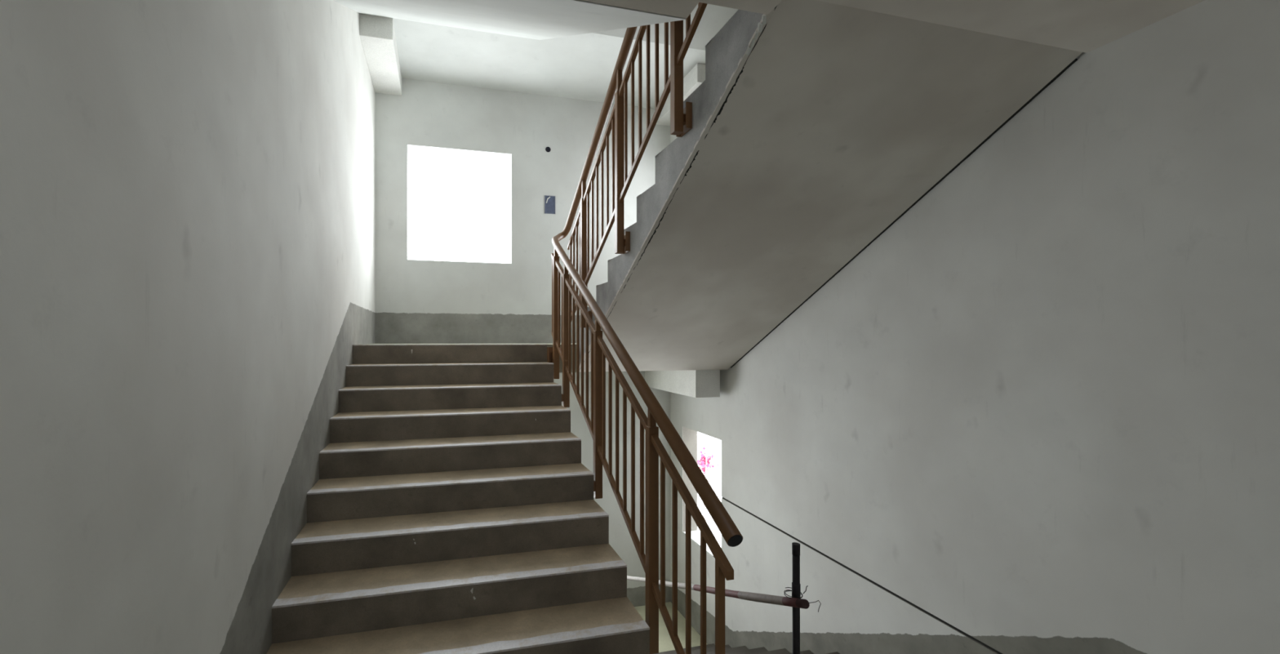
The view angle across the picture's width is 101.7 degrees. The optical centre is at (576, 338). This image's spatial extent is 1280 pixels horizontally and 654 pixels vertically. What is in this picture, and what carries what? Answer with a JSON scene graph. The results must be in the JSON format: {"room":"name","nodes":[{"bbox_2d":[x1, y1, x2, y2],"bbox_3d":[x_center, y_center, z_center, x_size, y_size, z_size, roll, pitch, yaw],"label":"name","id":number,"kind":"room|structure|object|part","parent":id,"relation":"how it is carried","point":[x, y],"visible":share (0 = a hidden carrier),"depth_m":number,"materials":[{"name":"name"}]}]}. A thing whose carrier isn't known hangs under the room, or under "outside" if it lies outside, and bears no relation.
{"room":"stairwell","nodes":[
{"label":"stairwell","id":0,"kind":"room"},
{"bbox_2d":[0,0,374,653],"bbox_3d":[-1.279,-0.146,1.682,0.200,10.100,8.300,0,0,-15],"label":"wall","id":1,"kind":"structure","parent":0,"point":[187,187],"depth_m":1.41,"materials":[{"name":"white paint"}]},
{"bbox_2d":[364,342,576,372],"bbox_3d":[-0.329,0.184,5.452,3.543,0.258,1.483,0,0,-15],"label":"landing","id":2,"kind":"object","parent":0,"point":[548,344],"visible":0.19,"depth_m":5.01,"materials":[{"name":"grey concrete"}]},
{"bbox_2d":[644,369,719,397],"bbox_3d":[1.161,0.457,5.909,0.272,0.285,1.350,0,0,-15],"label":"concrete beam","id":3,"kind":"structure","parent":2,"relation":"attached to","point":[691,383],"depth_m":5.37,"materials":[{"name":"white concrete"}]},
{"bbox_2d":[579,0,1082,372],"bbox_3d":[1.117,-0.619,3.712,1.625,1.860,3.244,0,0,-15],"label":"flight","id":4,"kind":"object","parent":2,"relation":"on","point":[817,126],"visible":0.88,"depth_m":2.76,"materials":[{"name":"concrete"}]},
{"bbox_2d":[374,78,670,606],"bbox_3d":[-0.541,-0.135,6.267,3.943,10.100,0.200,0,0,-15],"label":"wall","id":5,"kind":"structure","parent":0,"point":[416,302],"depth_m":6.12,"materials":[{"name":"white paint"}]},
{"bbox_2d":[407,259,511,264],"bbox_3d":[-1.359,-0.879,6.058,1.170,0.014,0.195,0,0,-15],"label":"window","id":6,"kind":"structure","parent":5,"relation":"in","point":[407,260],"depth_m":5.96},
{"bbox_2d":[545,146,551,151],"bbox_3d":[-0.343,-2.270,6.218,0.064,0.064,0.003,0,0,-15],"label":"conduit opening","id":7,"kind":"object","parent":5,"relation":"attached to","point":[548,148],"visible":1,"depth_m":6.22,"materials":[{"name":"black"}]},
{"bbox_2d":[544,195,555,213],"bbox_3d":[-0.320,-1.607,6.219,0.130,0.215,0.011,0,0,-15],"label":"switch box","id":8,"kind":"object","parent":5,"relation":"attached to","point":[549,201],"visible":1,"depth_m":6.22,"materials":[{"name":"blue metal"}]},
{"bbox_2d":[392,18,705,108],"bbox_3d":[-0.329,-3.032,5.461,3.543,0.230,1.480,0,0,-15],"label":"ceiling","id":9,"kind":"structure","parent":0,"point":[580,66],"depth_m":5.44,"materials":[{"name":"white paint"}]},
{"bbox_2d":[360,13,401,95],"bbox_3d":[-1.952,-2.817,5.222,0.283,0.200,1.122,0,0,-15],"label":"concrete beam","id":10,"kind":"structure","parent":9,"relation":"attached to","point":[377,33],"depth_m":4.95,"materials":[{"name":"white concrete"}]},
{"bbox_2d":[593,4,737,50],"bbox_3d":[1.081,-3.708,3.877,1.614,1.574,2.539,0,0,-15],"label":"flight","id":11,"kind":"object","parent":9,"relation":"attached to","point":[714,17],"visible":0.2,"depth_m":5.00,"materials":[{"name":"grey concrete"}]},
{"bbox_2d":[655,63,705,126],"bbox_3d":[1.238,-2.815,6.054,0.210,0.200,1.122,0,0,-15],"label":"concrete beam","id":12,"kind":"structure","parent":9,"relation":"attached to","point":[695,77],"depth_m":5.70,"materials":[{"name":"grey concrete"}]},
{"bbox_2d":[634,601,706,652],"bbox_3d":[-0.329,3.480,5.445,3.543,0.250,1.480,0,0,-15],"label":"landing","id":13,"kind":"object","parent":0,"point":[665,643],"visible":0.06,"depth_m":5.92,"materials":[{"name":"grey concrete"}]},
{"bbox_2d":[655,643,839,653],"bbox_3d":[1.068,2.716,3.910,1.614,1.770,3.000,0,0,-15],"label":"flight","id":14,"kind":"object","parent":13,"relation":"on","point":[710,648],"visible":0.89,"depth_m":4.86,"materials":[{"name":"concrete"}]},
{"bbox_2d":[581,0,1204,53],"bbox_3d":[1.069,-1.405,0.098,3.543,0.306,4.042,0,0,-15],"label":"ceiling","id":15,"kind":"structure","parent":0,"point":[1086,26],"depth_m":2.06,"materials":[{"name":"grey paint"}]},
{"bbox_2d":[333,0,685,39],"bbox_3d":[-0.761,-2.183,3.339,1.638,1.878,3.135,0,0,-15],"label":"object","id":16,"kind":"structure","parent":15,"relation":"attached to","point":[537,20],"depth_m":2.90,"materials":[{"name":"white paint"}]},
{"bbox_2d":[670,0,1279,653],"bbox_3d":[2.343,-0.144,2.627,0.200,10.100,8.300,0,0,-15],"label":"wall","id":17,"kind":"structure","parent":0,"point":[1038,411],"depth_m":2.50,"materials":[{"name":"white paint"}]},
{"bbox_2d":[683,529,714,557],"bbox_3d":[1.496,2.349,5.873,0.195,0.014,0.900,0,0,-15],"label":"window","id":18,"kind":"structure","parent":17,"relation":"in","point":[695,535],"depth_m":6.07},
{"bbox_2d":[722,497,1002,653],"bbox_3d":[2.414,1.649,2.001,0.002,0.018,7.060,0,0,-15],"label":"trim","id":19,"kind":"structure","parent":17,"relation":"attached to","point":[855,571],"depth_m":3.43,"materials":[{"name":"black"}]},
{"bbox_3d":[1.047,1.787,0.175,3.543,0.290,4.218,0,0,-15],"label":"floor","id":20,"kind":"structure","parent":0,"visible":0},
{"bbox_2d":[266,343,649,653],"bbox_3d":[-0.760,0.956,3.330,1.638,1.818,3.002,0,0,-15],"label":"flight","id":21,"kind":"object","parent":20,"relation":"on","point":[452,508],"visible":1,"depth_m":2.87,"materials":[{"name":"grey concrete"}]},
{"bbox_2d":[546,2,742,653],"bbox_3d":[0.224,-0.590,3.381,0.290,4.311,3.258,0,0,-15],"label":"stair railing","id":22,"kind":"object","parent":21,"relation":"attached to","point":[681,118],"visible":0.98,"depth_m":2.89,"materials":[{"name":"brown metal"}]},
{"bbox_3d":[-0.183,-0.184,4.603,0.050,1.085,0.052,0,0,-15],"label":"post","id":23,"kind":"part","parent":22,"relation":"part of","materials":[{"name":"brown metal"}]},
{"bbox_3d":[-0.183,-0.775,4.605,0.032,0.100,0.032,0,0,-15],"label":"stem","id":24,"kind":"part","parent":22,"relation":"part of","materials":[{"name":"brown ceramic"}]},
{"bbox_3d":[-0.135,0.121,4.419,0.024,0.213,0.334,0,0,-15],"label":"rail","id":25,"kind":"part","parent":22,"relation":"part of","materials":[{"name":"brown metal"}]},
{"bbox_3d":[-0.135,-0.589,4.420,0.030,0.211,0.334,0,0,-15],"label":"rail","id":26,"kind":"part","parent":22,"relation":"part of","materials":[{"name":"brown metal"}]},
{"bbox_3d":[-0.087,0.018,4.235,0.050,1.085,0.052,0,0,-15],"label":"post","id":27,"kind":"part","parent":22,"relation":"part of","materials":[{"name":"brown metal"}]},
{"bbox_3d":[-0.087,-0.573,4.237,0.032,0.100,0.032,0,0,-15],"label":"stem","id":28,"kind":"part","parent":22,"relation":"part of","materials":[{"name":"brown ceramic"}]},
{"bbox_3d":[-0.010,-0.990,4.634,0.030,0.306,0.512,0,0,-15],"label":"rail","id":29,"kind":"part","parent":22,"relation":"part of","materials":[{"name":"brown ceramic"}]},
{"bbox_3d":[-0.010,-0.280,4.632,0.024,0.308,0.512,0,0,-15],"label":"rail","id":30,"kind":"part","parent":22,"relation":"part of","materials":[{"name":"brown metal"}]},
{"bbox_3d":[0.025,0.459,3.802,0.024,0.486,0.847,0,0,-15],"label":"rail","id":31,"kind":"part","parent":22,"relation":"part of","materials":[{"name":"brown metal"}]},
{"bbox_3d":[0.025,-0.251,3.804,0.030,0.484,0.847,0,0,-15],"label":"rail","id":32,"kind":"part","parent":22,"relation":"part of","materials":[{"name":"brown metal"}]},
{"bbox_3d":[0.060,-1.256,4.365,0.032,0.163,0.032,0,0,-15],"label":"stem","id":33,"kind":"part","parent":22,"relation":"part of","materials":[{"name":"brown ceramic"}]},
{"bbox_3d":[0.060,-0.634,4.363,0.050,1.085,0.052,0,0,-15],"label":"post","id":34,"kind":"part","parent":22,"relation":"part of","materials":[{"name":"brown metal"}]},
{"bbox_3d":[0.138,0.492,3.370,0.050,1.085,0.052,0,0,-15],"label":"post","id":35,"kind":"part","parent":22,"relation":"part of","materials":[{"name":"brown metal"}]},
{"bbox_3d":[0.138,-0.099,3.371,0.032,0.100,0.032,0,0,-15],"label":"stem","id":36,"kind":"part","parent":22,"relation":"part of","materials":[{"name":"brown metal"}]},
{"bbox_3d":[0.174,-1.380,3.929,0.030,0.488,0.855,0,0,-15],"label":"rail","id":37,"kind":"part","parent":22,"relation":"part of","materials":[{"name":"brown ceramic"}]},
{"bbox_3d":[0.174,-0.670,3.927,0.024,0.490,0.855,0,0,-15],"label":"rail","id":38,"kind":"part","parent":22,"relation":"part of","materials":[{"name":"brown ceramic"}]},
{"bbox_3d":[0.288,-1.116,3.493,0.050,1.085,0.052,0,0,-15],"label":"post","id":39,"kind":"part","parent":22,"relation":"part of","materials":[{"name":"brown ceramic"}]},
{"bbox_3d":[0.288,-1.736,3.494,0.032,0.158,0.032,0,0,-15],"label":"stem","id":40,"kind":"part","parent":22,"relation":"part of","materials":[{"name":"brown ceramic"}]},
{"bbox_3d":[0.251,0.934,2.936,0.024,0.487,0.848,0,0,-15],"label":"rail","id":41,"kind":"part","parent":22,"relation":"part of","materials":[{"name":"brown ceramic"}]},
{"bbox_3d":[0.251,0.224,2.938,0.030,0.485,0.848,0,0,-15],"label":"rail","id":42,"kind":"part","parent":22,"relation":"part of","materials":[{"name":"brown metal"}]},
{"bbox_3d":[0.399,-1.858,3.068,0.030,0.478,0.835,0,0,-15],"label":"rail","id":43,"kind":"part","parent":22,"relation":"part of","materials":[{"name":"brown wood"}]},
{"bbox_3d":[0.399,-1.148,3.066,0.024,0.480,0.835,0,0,-15],"label":"rail","id":44,"kind":"part","parent":22,"relation":"part of","materials":[{"name":"brown wood"}]},
{"bbox_3d":[0.364,0.967,2.504,0.050,1.085,0.052,0,0,-15],"label":"post","id":45,"kind":"part","parent":22,"relation":"part of","materials":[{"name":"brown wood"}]},
{"bbox_3d":[0.364,0.376,2.505,0.032,0.100,0.032,0,0,-15],"label":"stem","id":46,"kind":"part","parent":22,"relation":"part of","materials":[{"name":"brown wood"}]},
{"bbox_3d":[0.456,1.364,2.152,0.024,0.397,0.680,0,0,-15],"label":"rail","id":47,"kind":"part","parent":22,"relation":"part of","materials":[{"name":"brown wood"}]},
{"bbox_3d":[0.510,-1.588,2.641,0.050,1.085,0.052,0,0,-15],"label":"post","id":48,"kind":"part","parent":22,"relation":"part of","materials":[{"name":"brown wood"}]},
{"bbox_3d":[0.598,-1.570,2.304,0.024,0.381,0.650,0,0,-15],"label":"rail","id":49,"kind":"part","parent":22,"relation":"part of","materials":[{"name":"brown wood"}]},
{"bbox_3d":[0.456,0.654,2.153,0.030,0.395,0.680,0,0,-15],"label":"rail","id":50,"kind":"part","parent":22,"relation":"part of","materials":[{"name":"brown wood"}]},
{"bbox_2d":[791,542,800,653],"bbox_3d":[0.833,1.213,1.965,0.031,0.868,0.031,0,0,-15],"label":"tube","id":51,"kind":"object","parent":20,"relation":"on","point":[796,585],"visible":0.9,"depth_m":1.95,"materials":[{"name":"metal"}]},
{"bbox_2d":[783,585,821,612],"bbox_3d":[0.832,0.953,1.933,0.085,0.080,0.128,0,0,-15],"label":"wire","id":52,"kind":"object","parent":51,"relation":"attached to","point":[786,590],"visible":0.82,"depth_m":1.93,"materials":[{"name":"grey metal"}]},
{"bbox_2d":[626,575,809,608],"bbox_3d":[0.475,1.894,4.083,0.037,1.903,4.524,0,0,-9],"label":"pole","id":53,"kind":"object","parent":52,"relation":"attached to","point":[756,597],"visible":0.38,"depth_m":2.21,"materials":[{"name":"metal"}]},
{"label":"outside","id":54,"kind":"structure","parent":0,"visible":0},
{"bbox_2d":[697,446,718,519],"bbox_3d":[2.964,3.679,12.023,0.506,2.401,0.486,0,0,-15],"label":"flowering shrub","id":55,"kind":"object","parent":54,"point":[705,463],"visible":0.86,"depth_m":11.95,"materials":[{"name":"pink plant"}]}
]}

